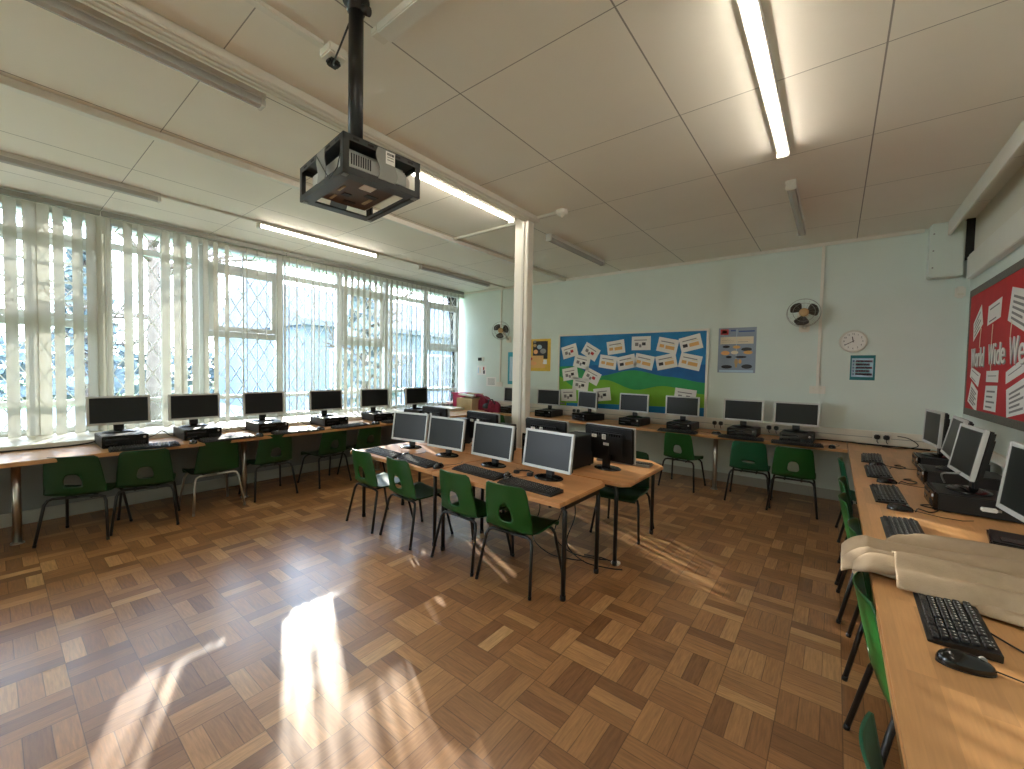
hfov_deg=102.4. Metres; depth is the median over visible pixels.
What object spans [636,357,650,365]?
print
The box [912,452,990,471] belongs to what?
desktop computer
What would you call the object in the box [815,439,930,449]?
power cable
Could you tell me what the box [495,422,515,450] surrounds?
computer
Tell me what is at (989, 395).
print
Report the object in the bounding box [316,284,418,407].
tree
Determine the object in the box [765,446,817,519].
chair
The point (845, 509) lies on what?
chair
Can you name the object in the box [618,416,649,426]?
desktop computer
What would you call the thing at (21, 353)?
hedge
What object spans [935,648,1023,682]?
computer mouse
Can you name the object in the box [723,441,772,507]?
chair
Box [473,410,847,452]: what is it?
countertop
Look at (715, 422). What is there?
wall socket
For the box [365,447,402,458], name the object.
keyboard
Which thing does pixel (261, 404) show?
computer monitor
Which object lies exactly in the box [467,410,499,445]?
computer monitor
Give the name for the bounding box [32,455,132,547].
chair
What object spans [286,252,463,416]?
vertical blind
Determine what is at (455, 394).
box
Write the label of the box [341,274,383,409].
window
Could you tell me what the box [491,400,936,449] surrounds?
trim
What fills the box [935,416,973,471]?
computer monitor
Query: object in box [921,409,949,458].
computer monitor
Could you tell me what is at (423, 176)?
light
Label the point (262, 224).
light
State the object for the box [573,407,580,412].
wall socket
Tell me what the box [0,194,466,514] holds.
wall
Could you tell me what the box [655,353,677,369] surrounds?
paper sheet
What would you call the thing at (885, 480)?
computer mouse
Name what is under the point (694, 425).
desktop computer
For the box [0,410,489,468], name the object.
countertop
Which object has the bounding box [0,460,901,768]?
floor
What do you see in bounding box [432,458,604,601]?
table
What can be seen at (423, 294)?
window
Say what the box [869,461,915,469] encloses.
computer mouse
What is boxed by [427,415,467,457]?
computer monitor
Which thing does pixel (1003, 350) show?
cutout letter
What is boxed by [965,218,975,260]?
trim
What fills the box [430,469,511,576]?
chair
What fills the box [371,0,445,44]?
ceiling box
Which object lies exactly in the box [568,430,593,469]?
computer
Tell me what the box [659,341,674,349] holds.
print
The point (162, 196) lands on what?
trunking
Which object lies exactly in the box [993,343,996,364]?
cutout letter
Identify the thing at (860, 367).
print
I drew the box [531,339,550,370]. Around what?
poster
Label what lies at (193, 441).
computer mouse
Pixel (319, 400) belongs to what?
computer monitor
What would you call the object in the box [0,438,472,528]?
baseboard
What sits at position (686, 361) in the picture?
print
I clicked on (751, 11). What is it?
light
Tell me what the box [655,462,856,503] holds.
baseboard
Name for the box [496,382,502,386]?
wall socket
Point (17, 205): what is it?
window grille
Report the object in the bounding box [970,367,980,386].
paper sheet
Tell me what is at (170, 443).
keyboard
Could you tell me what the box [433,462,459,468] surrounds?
computer mouse
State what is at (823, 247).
trunking
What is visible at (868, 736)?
chair
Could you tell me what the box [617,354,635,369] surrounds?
paper sheet
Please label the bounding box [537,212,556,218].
trunking
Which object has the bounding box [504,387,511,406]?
computer monitor
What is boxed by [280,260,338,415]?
window
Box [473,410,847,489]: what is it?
bench
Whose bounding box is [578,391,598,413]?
computer monitor
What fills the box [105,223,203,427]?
window
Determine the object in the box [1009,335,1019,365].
cutout letter
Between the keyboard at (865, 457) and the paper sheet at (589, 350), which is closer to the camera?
the keyboard at (865, 457)
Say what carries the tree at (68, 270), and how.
on the road
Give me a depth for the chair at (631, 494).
3.51 m
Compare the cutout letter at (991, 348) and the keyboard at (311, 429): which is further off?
the keyboard at (311, 429)
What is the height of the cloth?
0.183 m
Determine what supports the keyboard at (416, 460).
on the table at (431, 452)
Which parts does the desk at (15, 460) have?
leg, leg, leg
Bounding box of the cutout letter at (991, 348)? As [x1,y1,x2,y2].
[988,343,994,365]
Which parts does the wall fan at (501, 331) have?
blade, blade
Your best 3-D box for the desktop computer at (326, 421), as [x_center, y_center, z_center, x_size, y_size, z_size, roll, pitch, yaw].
[-2.232,0.439,5.030,0.380,0.102,0.292,3,3,38]
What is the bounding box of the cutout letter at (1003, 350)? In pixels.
[1000,348,1005,364]
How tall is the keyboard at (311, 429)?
0.029 m
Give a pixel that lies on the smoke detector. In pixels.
(561, 212)
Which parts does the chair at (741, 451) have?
leg, leg, backrest, leg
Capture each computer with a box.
[94,429,148,448]
[173,424,221,440]
[245,419,287,432]
[310,415,347,426]
[361,411,393,421]
[404,409,421,412]
[455,417,471,443]
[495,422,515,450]
[500,406,511,413]
[522,429,563,461]
[535,409,562,417]
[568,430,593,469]
[572,412,604,420]
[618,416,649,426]
[666,421,698,430]
[727,426,760,437]
[779,429,814,442]
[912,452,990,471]
[917,463,1001,490]
[924,481,1023,523]
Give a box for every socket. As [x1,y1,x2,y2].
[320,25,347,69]
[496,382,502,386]
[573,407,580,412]
[712,419,724,427]
[765,423,779,433]
[809,386,825,393]
[872,432,890,443]
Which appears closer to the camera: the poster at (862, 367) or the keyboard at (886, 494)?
the keyboard at (886, 494)
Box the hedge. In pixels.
[0,336,213,401]
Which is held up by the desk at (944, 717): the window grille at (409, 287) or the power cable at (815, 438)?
the power cable at (815, 438)
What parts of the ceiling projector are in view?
plate, plate, vent panel, frame, plate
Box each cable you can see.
[0,440,95,452]
[532,503,583,560]
[554,510,606,559]
[567,505,621,569]
[815,438,929,450]
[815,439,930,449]
[886,436,918,448]
[898,479,916,483]
[915,504,938,512]
[940,472,960,482]
[990,632,1023,653]
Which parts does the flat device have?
control panel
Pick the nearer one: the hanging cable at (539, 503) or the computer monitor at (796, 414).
the hanging cable at (539, 503)
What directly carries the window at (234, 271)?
in the wall at (32, 495)
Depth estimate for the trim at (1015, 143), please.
2.81 m
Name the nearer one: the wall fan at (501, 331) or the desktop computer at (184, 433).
the desktop computer at (184, 433)
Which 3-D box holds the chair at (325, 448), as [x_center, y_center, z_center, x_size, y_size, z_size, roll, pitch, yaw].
[-2.205,0.822,4.865,0.450,0.664,0.433,2,2,31]
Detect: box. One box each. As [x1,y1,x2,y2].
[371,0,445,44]
[452,392,470,406]
[457,393,482,409]
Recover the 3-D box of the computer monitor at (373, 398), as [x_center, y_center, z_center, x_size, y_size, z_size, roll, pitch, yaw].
[-1.885,0.214,5.620,0.175,0.318,0.410,3,3,44]
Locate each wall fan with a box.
[492,322,510,342]
[786,299,820,331]
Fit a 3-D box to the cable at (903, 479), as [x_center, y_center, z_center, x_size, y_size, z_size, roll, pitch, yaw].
[2.697,0.662,2.800,0.234,0.005,0.079,-1,3,-39]
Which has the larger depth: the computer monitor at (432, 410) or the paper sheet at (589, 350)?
the paper sheet at (589, 350)
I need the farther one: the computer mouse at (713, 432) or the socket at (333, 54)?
the computer mouse at (713, 432)
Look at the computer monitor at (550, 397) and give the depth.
6.43 m
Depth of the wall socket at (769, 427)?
4.86 m
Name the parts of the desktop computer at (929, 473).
panel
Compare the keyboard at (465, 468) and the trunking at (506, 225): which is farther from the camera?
the trunking at (506, 225)
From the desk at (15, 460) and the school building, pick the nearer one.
the desk at (15, 460)
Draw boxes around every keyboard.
[108,441,180,452]
[198,433,256,442]
[271,427,318,434]
[331,422,369,428]
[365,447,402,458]
[381,419,393,423]
[396,454,437,467]
[452,463,503,480]
[497,476,563,496]
[596,458,653,467]
[657,428,697,434]
[718,434,763,441]
[771,439,823,447]
[861,453,882,462]
[864,464,892,477]
[869,484,907,504]
[880,515,924,538]
[913,592,1003,663]
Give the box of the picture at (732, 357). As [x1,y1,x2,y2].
[721,346,752,368]
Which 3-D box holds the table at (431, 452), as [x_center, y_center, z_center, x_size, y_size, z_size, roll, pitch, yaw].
[-0.840,0.918,3.635,1.105,0.610,0.630,3,3,38]
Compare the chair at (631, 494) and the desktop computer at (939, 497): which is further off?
the chair at (631, 494)
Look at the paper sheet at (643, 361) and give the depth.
5.83 m
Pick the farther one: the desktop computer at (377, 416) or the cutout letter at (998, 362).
the desktop computer at (377, 416)
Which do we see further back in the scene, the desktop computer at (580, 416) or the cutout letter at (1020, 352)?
the desktop computer at (580, 416)
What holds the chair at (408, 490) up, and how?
on the floor
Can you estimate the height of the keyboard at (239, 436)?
0.029 m
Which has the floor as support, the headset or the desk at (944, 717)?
the desk at (944, 717)
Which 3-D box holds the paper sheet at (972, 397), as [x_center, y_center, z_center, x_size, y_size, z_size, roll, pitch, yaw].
[4.058,0.103,3.632,0.002,0.260,0.320,3,3,38]
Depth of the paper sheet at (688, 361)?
5.45 m
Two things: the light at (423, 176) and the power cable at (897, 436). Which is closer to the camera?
the light at (423, 176)
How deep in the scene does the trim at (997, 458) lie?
2.94 m
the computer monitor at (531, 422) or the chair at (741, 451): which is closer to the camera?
the computer monitor at (531, 422)
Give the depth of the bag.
6.84 m
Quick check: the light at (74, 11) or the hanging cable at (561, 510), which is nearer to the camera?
the light at (74, 11)
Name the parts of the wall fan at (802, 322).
blade, blade, blade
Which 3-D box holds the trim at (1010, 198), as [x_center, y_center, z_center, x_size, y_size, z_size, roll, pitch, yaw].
[1.091,-1.276,-0.247,0.015,0.330,10.200,3,3,38]
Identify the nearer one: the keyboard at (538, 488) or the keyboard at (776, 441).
the keyboard at (538, 488)
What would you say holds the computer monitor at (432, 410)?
on the table at (468, 447)
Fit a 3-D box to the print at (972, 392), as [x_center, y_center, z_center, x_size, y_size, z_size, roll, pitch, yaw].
[4.052,0.104,3.625,0.001,0.167,0.226,3,3,38]
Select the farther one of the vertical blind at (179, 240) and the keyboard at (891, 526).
the vertical blind at (179, 240)
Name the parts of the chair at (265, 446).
seat, leg, backrest, leg, leg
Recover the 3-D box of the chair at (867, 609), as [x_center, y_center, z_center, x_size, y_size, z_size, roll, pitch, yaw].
[1.356,1.020,1.308,0.450,0.664,0.433,3,2,34]
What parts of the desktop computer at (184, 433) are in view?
panel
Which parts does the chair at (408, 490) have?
leg, backrest, leg, seat, leg, leg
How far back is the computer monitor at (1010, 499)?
1.58 m
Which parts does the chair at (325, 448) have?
leg, seat, leg, leg, backrest, leg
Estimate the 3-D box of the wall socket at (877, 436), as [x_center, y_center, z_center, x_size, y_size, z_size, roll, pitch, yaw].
[3.823,0.555,4.260,0.146,0.108,0.053,3,3,38]
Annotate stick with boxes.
[980,507,1001,512]
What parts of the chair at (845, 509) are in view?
leg, backrest, leg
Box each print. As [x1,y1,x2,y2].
[509,357,512,380]
[563,392,572,398]
[575,380,585,387]
[585,346,595,354]
[586,371,596,379]
[601,358,613,365]
[609,343,621,350]
[619,358,632,365]
[634,340,645,346]
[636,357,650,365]
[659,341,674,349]
[659,357,673,365]
[681,356,697,366]
[682,338,698,347]
[851,358,873,376]
[969,387,975,404]
[974,311,980,336]
[985,391,994,407]
[1009,385,1023,413]
[1011,294,1023,325]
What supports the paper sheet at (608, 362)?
attached to the noticeboard at (655, 383)
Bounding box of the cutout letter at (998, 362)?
[996,342,1001,364]
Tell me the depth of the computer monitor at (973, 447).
2.19 m
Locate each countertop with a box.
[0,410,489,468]
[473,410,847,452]
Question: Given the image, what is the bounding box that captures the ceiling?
[0,0,1023,292]
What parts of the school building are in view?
pane, pane, pane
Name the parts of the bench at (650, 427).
leg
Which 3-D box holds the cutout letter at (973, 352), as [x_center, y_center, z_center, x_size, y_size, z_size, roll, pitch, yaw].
[4.085,-0.232,3.649,0.006,0.170,0.130,3,3,38]
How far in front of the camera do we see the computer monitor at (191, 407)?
4.01 m
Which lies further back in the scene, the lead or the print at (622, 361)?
the print at (622, 361)
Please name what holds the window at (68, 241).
in the wall at (32, 495)
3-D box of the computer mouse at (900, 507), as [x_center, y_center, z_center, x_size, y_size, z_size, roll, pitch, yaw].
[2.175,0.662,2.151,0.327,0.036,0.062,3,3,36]
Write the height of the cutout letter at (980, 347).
0.170 m
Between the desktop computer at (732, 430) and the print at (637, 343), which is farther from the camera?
the print at (637, 343)
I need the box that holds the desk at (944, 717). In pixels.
[847,443,1023,768]
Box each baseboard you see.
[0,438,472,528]
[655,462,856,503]
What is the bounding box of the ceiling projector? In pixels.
[300,0,419,222]
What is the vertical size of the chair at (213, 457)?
0.664 m
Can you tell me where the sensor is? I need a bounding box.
[954,286,965,297]
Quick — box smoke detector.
[556,208,567,217]
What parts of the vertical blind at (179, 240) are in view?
control cord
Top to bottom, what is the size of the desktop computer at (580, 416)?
0.102 m
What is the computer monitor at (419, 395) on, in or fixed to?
on the desktop computer at (405, 410)
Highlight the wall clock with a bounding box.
[839,330,867,352]
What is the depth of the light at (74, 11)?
1.86 m
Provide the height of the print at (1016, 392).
0.206 m
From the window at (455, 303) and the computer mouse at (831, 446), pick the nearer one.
the computer mouse at (831, 446)
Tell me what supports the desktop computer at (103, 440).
on the desk at (15, 460)
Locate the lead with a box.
[584,554,620,565]
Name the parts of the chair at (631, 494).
leg, leg, seat, leg, backrest, leg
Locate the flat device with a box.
[986,529,1023,549]
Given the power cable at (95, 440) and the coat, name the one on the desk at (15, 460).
the power cable at (95, 440)
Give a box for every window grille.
[0,200,88,436]
[110,223,277,427]
[284,260,385,415]
[389,283,458,407]
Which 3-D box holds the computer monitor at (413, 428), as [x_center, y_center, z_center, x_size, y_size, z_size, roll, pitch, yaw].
[-0.962,0.433,3.930,0.420,0.334,0.175,2,2,28]
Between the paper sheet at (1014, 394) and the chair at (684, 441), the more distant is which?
the chair at (684, 441)
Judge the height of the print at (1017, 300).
0.251 m
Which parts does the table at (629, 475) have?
leg, leg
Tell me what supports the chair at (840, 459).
on the floor
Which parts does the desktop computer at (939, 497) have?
panel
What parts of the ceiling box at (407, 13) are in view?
plate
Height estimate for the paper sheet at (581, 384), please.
0.227 m
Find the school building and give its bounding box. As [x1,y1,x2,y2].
[213,278,448,411]
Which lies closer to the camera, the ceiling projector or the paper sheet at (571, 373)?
the ceiling projector
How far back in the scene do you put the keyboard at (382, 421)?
5.29 m
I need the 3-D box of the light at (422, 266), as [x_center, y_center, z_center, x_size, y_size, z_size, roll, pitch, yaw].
[-0.855,-1.683,6.429,0.070,0.074,1.470,3,3,38]
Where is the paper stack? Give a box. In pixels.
[458,393,475,396]
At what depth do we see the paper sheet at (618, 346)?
6.08 m
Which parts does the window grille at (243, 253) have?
rail, rail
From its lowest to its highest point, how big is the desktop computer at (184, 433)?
0.102 m
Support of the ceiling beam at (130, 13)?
attached to the ceiling
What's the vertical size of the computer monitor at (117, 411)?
0.318 m
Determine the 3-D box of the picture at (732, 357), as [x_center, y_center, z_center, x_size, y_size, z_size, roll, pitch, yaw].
[2.791,-0.342,5.128,0.353,0.290,0.001,3,3,38]
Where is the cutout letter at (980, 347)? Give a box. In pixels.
[979,347,981,366]
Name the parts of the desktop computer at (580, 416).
panel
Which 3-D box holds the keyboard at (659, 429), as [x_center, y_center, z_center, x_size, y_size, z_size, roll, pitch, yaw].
[1.994,0.560,4.976,0.444,0.029,0.136,3,3,35]
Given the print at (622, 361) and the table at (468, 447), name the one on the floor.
the table at (468, 447)
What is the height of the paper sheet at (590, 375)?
0.293 m
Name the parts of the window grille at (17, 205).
rail, rail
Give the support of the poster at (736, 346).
attached to the wall at (915, 327)
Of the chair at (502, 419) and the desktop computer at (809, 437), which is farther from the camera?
the chair at (502, 419)
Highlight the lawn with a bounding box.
[0,380,213,409]
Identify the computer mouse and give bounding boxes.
[189,439,197,443]
[256,432,263,436]
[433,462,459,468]
[701,431,720,434]
[828,444,839,448]
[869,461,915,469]
[876,477,923,487]
[887,503,961,520]
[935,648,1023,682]
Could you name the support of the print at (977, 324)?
attached to the paper sheet at (978, 323)
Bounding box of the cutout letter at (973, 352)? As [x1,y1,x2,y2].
[971,348,975,366]
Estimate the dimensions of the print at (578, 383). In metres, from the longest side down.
0.182 x 0.109 x 0.001 m
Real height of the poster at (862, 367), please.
0.265 m
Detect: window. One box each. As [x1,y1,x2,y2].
[0,203,88,433]
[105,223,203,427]
[208,244,279,418]
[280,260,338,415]
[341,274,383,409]
[387,283,425,407]
[425,291,457,403]
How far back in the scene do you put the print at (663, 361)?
5.64 m
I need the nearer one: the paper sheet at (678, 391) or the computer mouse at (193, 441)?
the computer mouse at (193, 441)
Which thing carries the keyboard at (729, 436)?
on the bench at (650, 427)
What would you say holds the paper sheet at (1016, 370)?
attached to the noticeboard at (1000, 285)
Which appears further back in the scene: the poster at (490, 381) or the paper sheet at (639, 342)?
the poster at (490, 381)
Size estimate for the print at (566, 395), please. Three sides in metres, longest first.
0.182 x 0.109 x 0.001 m
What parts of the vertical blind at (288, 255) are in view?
control cord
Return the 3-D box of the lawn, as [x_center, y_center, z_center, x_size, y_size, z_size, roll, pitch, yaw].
[-19.853,0.661,28.320,53.900,0.100,100.000,3,3,38]
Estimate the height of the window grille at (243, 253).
2.040 m
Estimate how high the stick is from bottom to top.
0.018 m
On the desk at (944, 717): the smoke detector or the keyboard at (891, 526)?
the keyboard at (891, 526)
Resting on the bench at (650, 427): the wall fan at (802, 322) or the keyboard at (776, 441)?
the keyboard at (776, 441)
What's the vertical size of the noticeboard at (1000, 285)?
1.135 m
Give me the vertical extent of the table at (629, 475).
0.610 m
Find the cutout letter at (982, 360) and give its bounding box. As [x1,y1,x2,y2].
[980,347,984,366]
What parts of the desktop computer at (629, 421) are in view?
panel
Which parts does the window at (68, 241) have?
louvre rail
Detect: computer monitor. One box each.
[86,395,150,432]
[168,393,219,426]
[242,391,283,421]
[309,390,342,416]
[360,388,388,412]
[391,411,429,448]
[404,387,427,408]
[422,405,449,417]
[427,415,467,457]
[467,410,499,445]
[471,421,516,468]
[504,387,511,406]
[522,428,576,481]
[526,417,568,432]
[537,389,560,409]
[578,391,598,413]
[585,423,635,470]
[619,393,649,417]
[665,395,699,421]
[723,399,763,427]
[773,401,819,432]
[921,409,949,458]
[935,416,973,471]
[945,423,996,496]
[996,441,1023,521]
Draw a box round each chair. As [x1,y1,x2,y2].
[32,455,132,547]
[110,448,179,535]
[179,440,245,516]
[238,434,298,502]
[297,428,351,488]
[337,424,385,474]
[345,448,412,533]
[379,456,453,549]
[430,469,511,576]
[475,481,560,600]
[500,415,504,422]
[589,451,654,544]
[658,432,705,492]
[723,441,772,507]
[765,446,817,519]
[834,476,861,585]
[835,457,856,542]
[836,492,853,623]
[841,517,873,681]
[843,571,895,767]
[859,711,883,768]
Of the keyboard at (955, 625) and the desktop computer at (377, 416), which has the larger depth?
the desktop computer at (377, 416)
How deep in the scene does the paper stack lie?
7.26 m
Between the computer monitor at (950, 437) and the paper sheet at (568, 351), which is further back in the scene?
the paper sheet at (568, 351)
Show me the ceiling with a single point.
(646, 121)
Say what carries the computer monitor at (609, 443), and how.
on the table at (629, 475)
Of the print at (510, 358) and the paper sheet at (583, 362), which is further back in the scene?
the print at (510, 358)
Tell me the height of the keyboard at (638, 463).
0.029 m
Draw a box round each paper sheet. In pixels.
[561,343,577,358]
[561,389,575,400]
[562,367,578,380]
[572,378,588,390]
[573,354,589,369]
[581,342,600,361]
[582,368,600,385]
[593,387,610,400]
[599,355,616,369]
[607,339,624,354]
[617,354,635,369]
[632,336,650,349]
[633,353,654,369]
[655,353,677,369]
[656,337,678,353]
[674,387,696,396]
[678,352,702,370]
[679,333,702,352]
[967,381,977,409]
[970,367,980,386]
[973,305,982,340]
[983,386,996,411]
[986,370,998,381]
[987,297,1001,325]
[1005,362,1023,383]
[1006,378,1023,417]
[1008,287,1023,330]
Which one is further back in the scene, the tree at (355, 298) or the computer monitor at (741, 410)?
the tree at (355, 298)
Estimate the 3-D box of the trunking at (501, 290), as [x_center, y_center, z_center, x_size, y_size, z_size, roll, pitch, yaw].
[-0.202,-0.879,7.456,0.030,1.670,0.022,3,3,38]
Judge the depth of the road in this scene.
15.40 m
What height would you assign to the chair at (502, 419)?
0.664 m
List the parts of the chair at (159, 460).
leg, leg, backrest, leg, leg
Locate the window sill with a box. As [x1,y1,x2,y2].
[0,405,464,450]
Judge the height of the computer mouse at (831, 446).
0.036 m
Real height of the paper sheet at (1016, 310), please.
0.360 m
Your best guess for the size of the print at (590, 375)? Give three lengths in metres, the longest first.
0.182 x 0.109 x 0.001 m
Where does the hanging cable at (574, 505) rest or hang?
hanging from the table at (577, 489)
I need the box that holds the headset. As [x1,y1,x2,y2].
[513,469,533,476]
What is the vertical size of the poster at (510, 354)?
0.570 m
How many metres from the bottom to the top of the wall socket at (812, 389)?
0.086 m
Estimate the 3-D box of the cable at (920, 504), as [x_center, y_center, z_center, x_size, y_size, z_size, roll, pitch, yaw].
[2.247,0.674,2.225,0.234,0.005,0.079,-1,3,-39]
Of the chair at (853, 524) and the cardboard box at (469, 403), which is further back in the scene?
the cardboard box at (469, 403)
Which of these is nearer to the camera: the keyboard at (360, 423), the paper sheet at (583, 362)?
the keyboard at (360, 423)
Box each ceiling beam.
[0,74,565,281]
[77,0,539,223]
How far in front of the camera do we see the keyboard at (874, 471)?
3.02 m
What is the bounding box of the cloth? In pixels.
[840,533,1023,626]
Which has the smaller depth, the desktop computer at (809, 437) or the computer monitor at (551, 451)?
the computer monitor at (551, 451)
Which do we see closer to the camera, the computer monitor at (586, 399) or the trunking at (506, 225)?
the trunking at (506, 225)
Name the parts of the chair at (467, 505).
leg, backrest, leg, leg, seat, leg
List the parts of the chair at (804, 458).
leg, leg, backrest, leg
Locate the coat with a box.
[474,394,490,409]
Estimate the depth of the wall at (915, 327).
4.78 m
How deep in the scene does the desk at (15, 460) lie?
3.27 m
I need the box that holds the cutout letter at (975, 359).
[974,353,976,367]
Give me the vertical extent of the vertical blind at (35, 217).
2.140 m
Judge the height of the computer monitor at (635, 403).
0.318 m
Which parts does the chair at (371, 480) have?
leg, backrest, leg, leg, seat, leg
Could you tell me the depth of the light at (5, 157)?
3.18 m
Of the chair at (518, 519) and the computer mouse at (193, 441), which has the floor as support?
the chair at (518, 519)
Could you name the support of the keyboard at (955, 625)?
on the desk at (944, 717)
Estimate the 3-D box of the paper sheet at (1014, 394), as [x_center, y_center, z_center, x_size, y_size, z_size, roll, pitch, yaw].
[3.376,0.086,2.761,0.002,0.300,0.410,3,3,38]
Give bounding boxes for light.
[0,150,160,202]
[25,0,265,110]
[256,220,377,257]
[412,171,514,223]
[418,264,489,286]
[546,233,604,265]
[736,0,789,159]
[785,179,805,235]
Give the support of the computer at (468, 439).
on the table at (468, 447)
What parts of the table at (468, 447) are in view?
leg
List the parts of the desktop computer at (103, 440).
panel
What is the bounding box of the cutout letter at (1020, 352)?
[1018,342,1023,364]
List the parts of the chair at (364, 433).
leg, seat, backrest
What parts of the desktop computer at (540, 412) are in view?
panel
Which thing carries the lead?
on the floor
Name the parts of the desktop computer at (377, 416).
panel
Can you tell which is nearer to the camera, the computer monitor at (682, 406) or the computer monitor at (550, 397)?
the computer monitor at (682, 406)
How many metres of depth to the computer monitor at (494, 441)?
3.21 m
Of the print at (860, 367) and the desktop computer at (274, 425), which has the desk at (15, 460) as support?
the desktop computer at (274, 425)
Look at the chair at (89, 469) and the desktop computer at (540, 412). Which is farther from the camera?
the desktop computer at (540, 412)
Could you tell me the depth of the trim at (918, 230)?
5.06 m
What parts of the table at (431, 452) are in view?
leg, leg, leg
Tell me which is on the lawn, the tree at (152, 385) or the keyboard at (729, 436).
the tree at (152, 385)
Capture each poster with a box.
[477,366,485,374]
[486,377,495,385]
[508,352,512,383]
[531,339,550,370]
[717,327,756,372]
[849,355,875,379]
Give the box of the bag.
[482,399,500,412]
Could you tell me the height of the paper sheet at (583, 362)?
0.248 m
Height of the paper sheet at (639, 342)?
0.195 m
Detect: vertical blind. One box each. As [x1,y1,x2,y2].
[0,188,107,437]
[101,211,285,429]
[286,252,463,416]
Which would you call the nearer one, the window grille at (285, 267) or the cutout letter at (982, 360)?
the cutout letter at (982, 360)
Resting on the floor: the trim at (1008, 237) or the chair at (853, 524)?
the chair at (853, 524)
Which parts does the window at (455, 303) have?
pane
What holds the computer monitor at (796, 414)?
on the desktop computer at (809, 437)
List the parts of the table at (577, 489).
leg, leg, leg, table frame, leg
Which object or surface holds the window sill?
attached to the wall at (32, 495)
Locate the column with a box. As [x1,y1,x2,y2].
[512,219,533,448]
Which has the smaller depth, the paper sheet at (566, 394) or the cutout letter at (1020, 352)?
the cutout letter at (1020, 352)
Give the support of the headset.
on the table at (577, 489)
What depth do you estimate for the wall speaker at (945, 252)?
3.89 m
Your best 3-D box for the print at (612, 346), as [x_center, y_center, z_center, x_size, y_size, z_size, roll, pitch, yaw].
[1.532,-0.552,6.092,0.204,0.098,0.001,-7,-4,38]
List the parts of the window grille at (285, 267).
rail, rail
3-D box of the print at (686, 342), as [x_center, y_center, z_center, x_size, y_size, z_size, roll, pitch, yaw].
[2.358,-0.547,5.443,0.204,0.098,0.001,-15,-8,37]
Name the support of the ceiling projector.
hanging from the ceiling
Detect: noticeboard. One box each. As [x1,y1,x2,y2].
[557,328,709,416]
[963,258,1023,431]
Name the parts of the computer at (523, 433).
panel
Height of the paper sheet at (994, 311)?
0.185 m
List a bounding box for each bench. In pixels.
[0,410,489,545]
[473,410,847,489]
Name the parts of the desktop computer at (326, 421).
panel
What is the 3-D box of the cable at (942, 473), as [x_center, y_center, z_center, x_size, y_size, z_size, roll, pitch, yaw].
[2.468,0.505,2.295,0.067,0.137,0.206,1,2,8]
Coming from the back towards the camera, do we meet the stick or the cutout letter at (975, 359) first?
the cutout letter at (975, 359)
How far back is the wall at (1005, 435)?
3.09 m
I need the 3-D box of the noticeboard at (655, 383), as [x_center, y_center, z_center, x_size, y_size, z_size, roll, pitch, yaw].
[1.643,-0.180,6.018,2.263,1.170,0.028,3,3,38]
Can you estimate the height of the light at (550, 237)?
0.074 m
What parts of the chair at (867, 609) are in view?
leg, backrest, leg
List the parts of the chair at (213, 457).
leg, seat, leg, backrest, leg, leg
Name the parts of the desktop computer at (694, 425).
panel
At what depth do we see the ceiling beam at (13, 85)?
2.71 m
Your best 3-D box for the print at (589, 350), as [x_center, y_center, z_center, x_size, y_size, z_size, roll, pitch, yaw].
[1.204,-0.507,6.351,0.182,0.109,0.001,38,23,31]
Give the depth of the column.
3.99 m
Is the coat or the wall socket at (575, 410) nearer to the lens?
the wall socket at (575, 410)
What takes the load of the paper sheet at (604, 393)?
attached to the noticeboard at (655, 383)
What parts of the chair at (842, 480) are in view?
leg, leg, backrest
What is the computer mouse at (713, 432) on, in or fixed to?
on the bench at (650, 427)
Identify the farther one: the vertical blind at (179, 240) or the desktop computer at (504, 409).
the desktop computer at (504, 409)
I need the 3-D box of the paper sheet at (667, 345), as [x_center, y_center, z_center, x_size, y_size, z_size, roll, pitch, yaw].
[2.125,-0.532,5.628,0.310,0.248,0.002,3,3,38]
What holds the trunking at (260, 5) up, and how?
attached to the ceiling
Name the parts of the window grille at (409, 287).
rail, rail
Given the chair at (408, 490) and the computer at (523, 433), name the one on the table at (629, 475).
the computer at (523, 433)
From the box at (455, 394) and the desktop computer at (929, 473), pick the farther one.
the box at (455, 394)
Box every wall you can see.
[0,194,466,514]
[458,229,969,490]
[962,244,1023,475]
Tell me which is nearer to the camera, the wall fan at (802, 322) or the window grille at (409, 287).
the wall fan at (802, 322)
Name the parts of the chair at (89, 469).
leg, leg, backrest, seat, leg, leg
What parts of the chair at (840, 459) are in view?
leg, backrest, leg, seat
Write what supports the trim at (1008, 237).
attached to the wall at (1005, 435)
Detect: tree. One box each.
[0,213,146,404]
[51,232,265,420]
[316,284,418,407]
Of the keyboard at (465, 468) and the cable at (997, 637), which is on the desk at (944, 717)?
the cable at (997, 637)
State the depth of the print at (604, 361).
6.18 m
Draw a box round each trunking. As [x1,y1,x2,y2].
[161,194,504,287]
[244,0,324,48]
[454,223,514,239]
[499,290,502,381]
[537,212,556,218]
[816,246,825,385]
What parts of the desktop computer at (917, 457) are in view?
panel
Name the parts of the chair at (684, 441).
leg, leg, backrest, leg, seat, leg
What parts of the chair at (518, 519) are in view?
leg, backrest, leg, leg, seat, leg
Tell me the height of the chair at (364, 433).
0.664 m
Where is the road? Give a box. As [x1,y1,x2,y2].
[0,402,241,429]
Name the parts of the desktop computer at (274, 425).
panel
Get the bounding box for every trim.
[464,229,924,294]
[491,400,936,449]
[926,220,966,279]
[948,119,1023,234]
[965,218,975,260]
[966,206,1023,278]
[974,164,1023,249]
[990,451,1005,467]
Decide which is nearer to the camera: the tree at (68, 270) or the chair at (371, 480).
the chair at (371, 480)
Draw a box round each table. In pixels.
[350,442,487,545]
[416,440,521,522]
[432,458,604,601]
[490,450,662,565]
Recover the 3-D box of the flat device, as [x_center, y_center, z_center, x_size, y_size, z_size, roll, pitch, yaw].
[2.211,0.681,1.722,0.220,0.030,0.292,-1,3,-44]
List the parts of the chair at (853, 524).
leg, leg, backrest, seat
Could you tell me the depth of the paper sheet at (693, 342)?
5.44 m

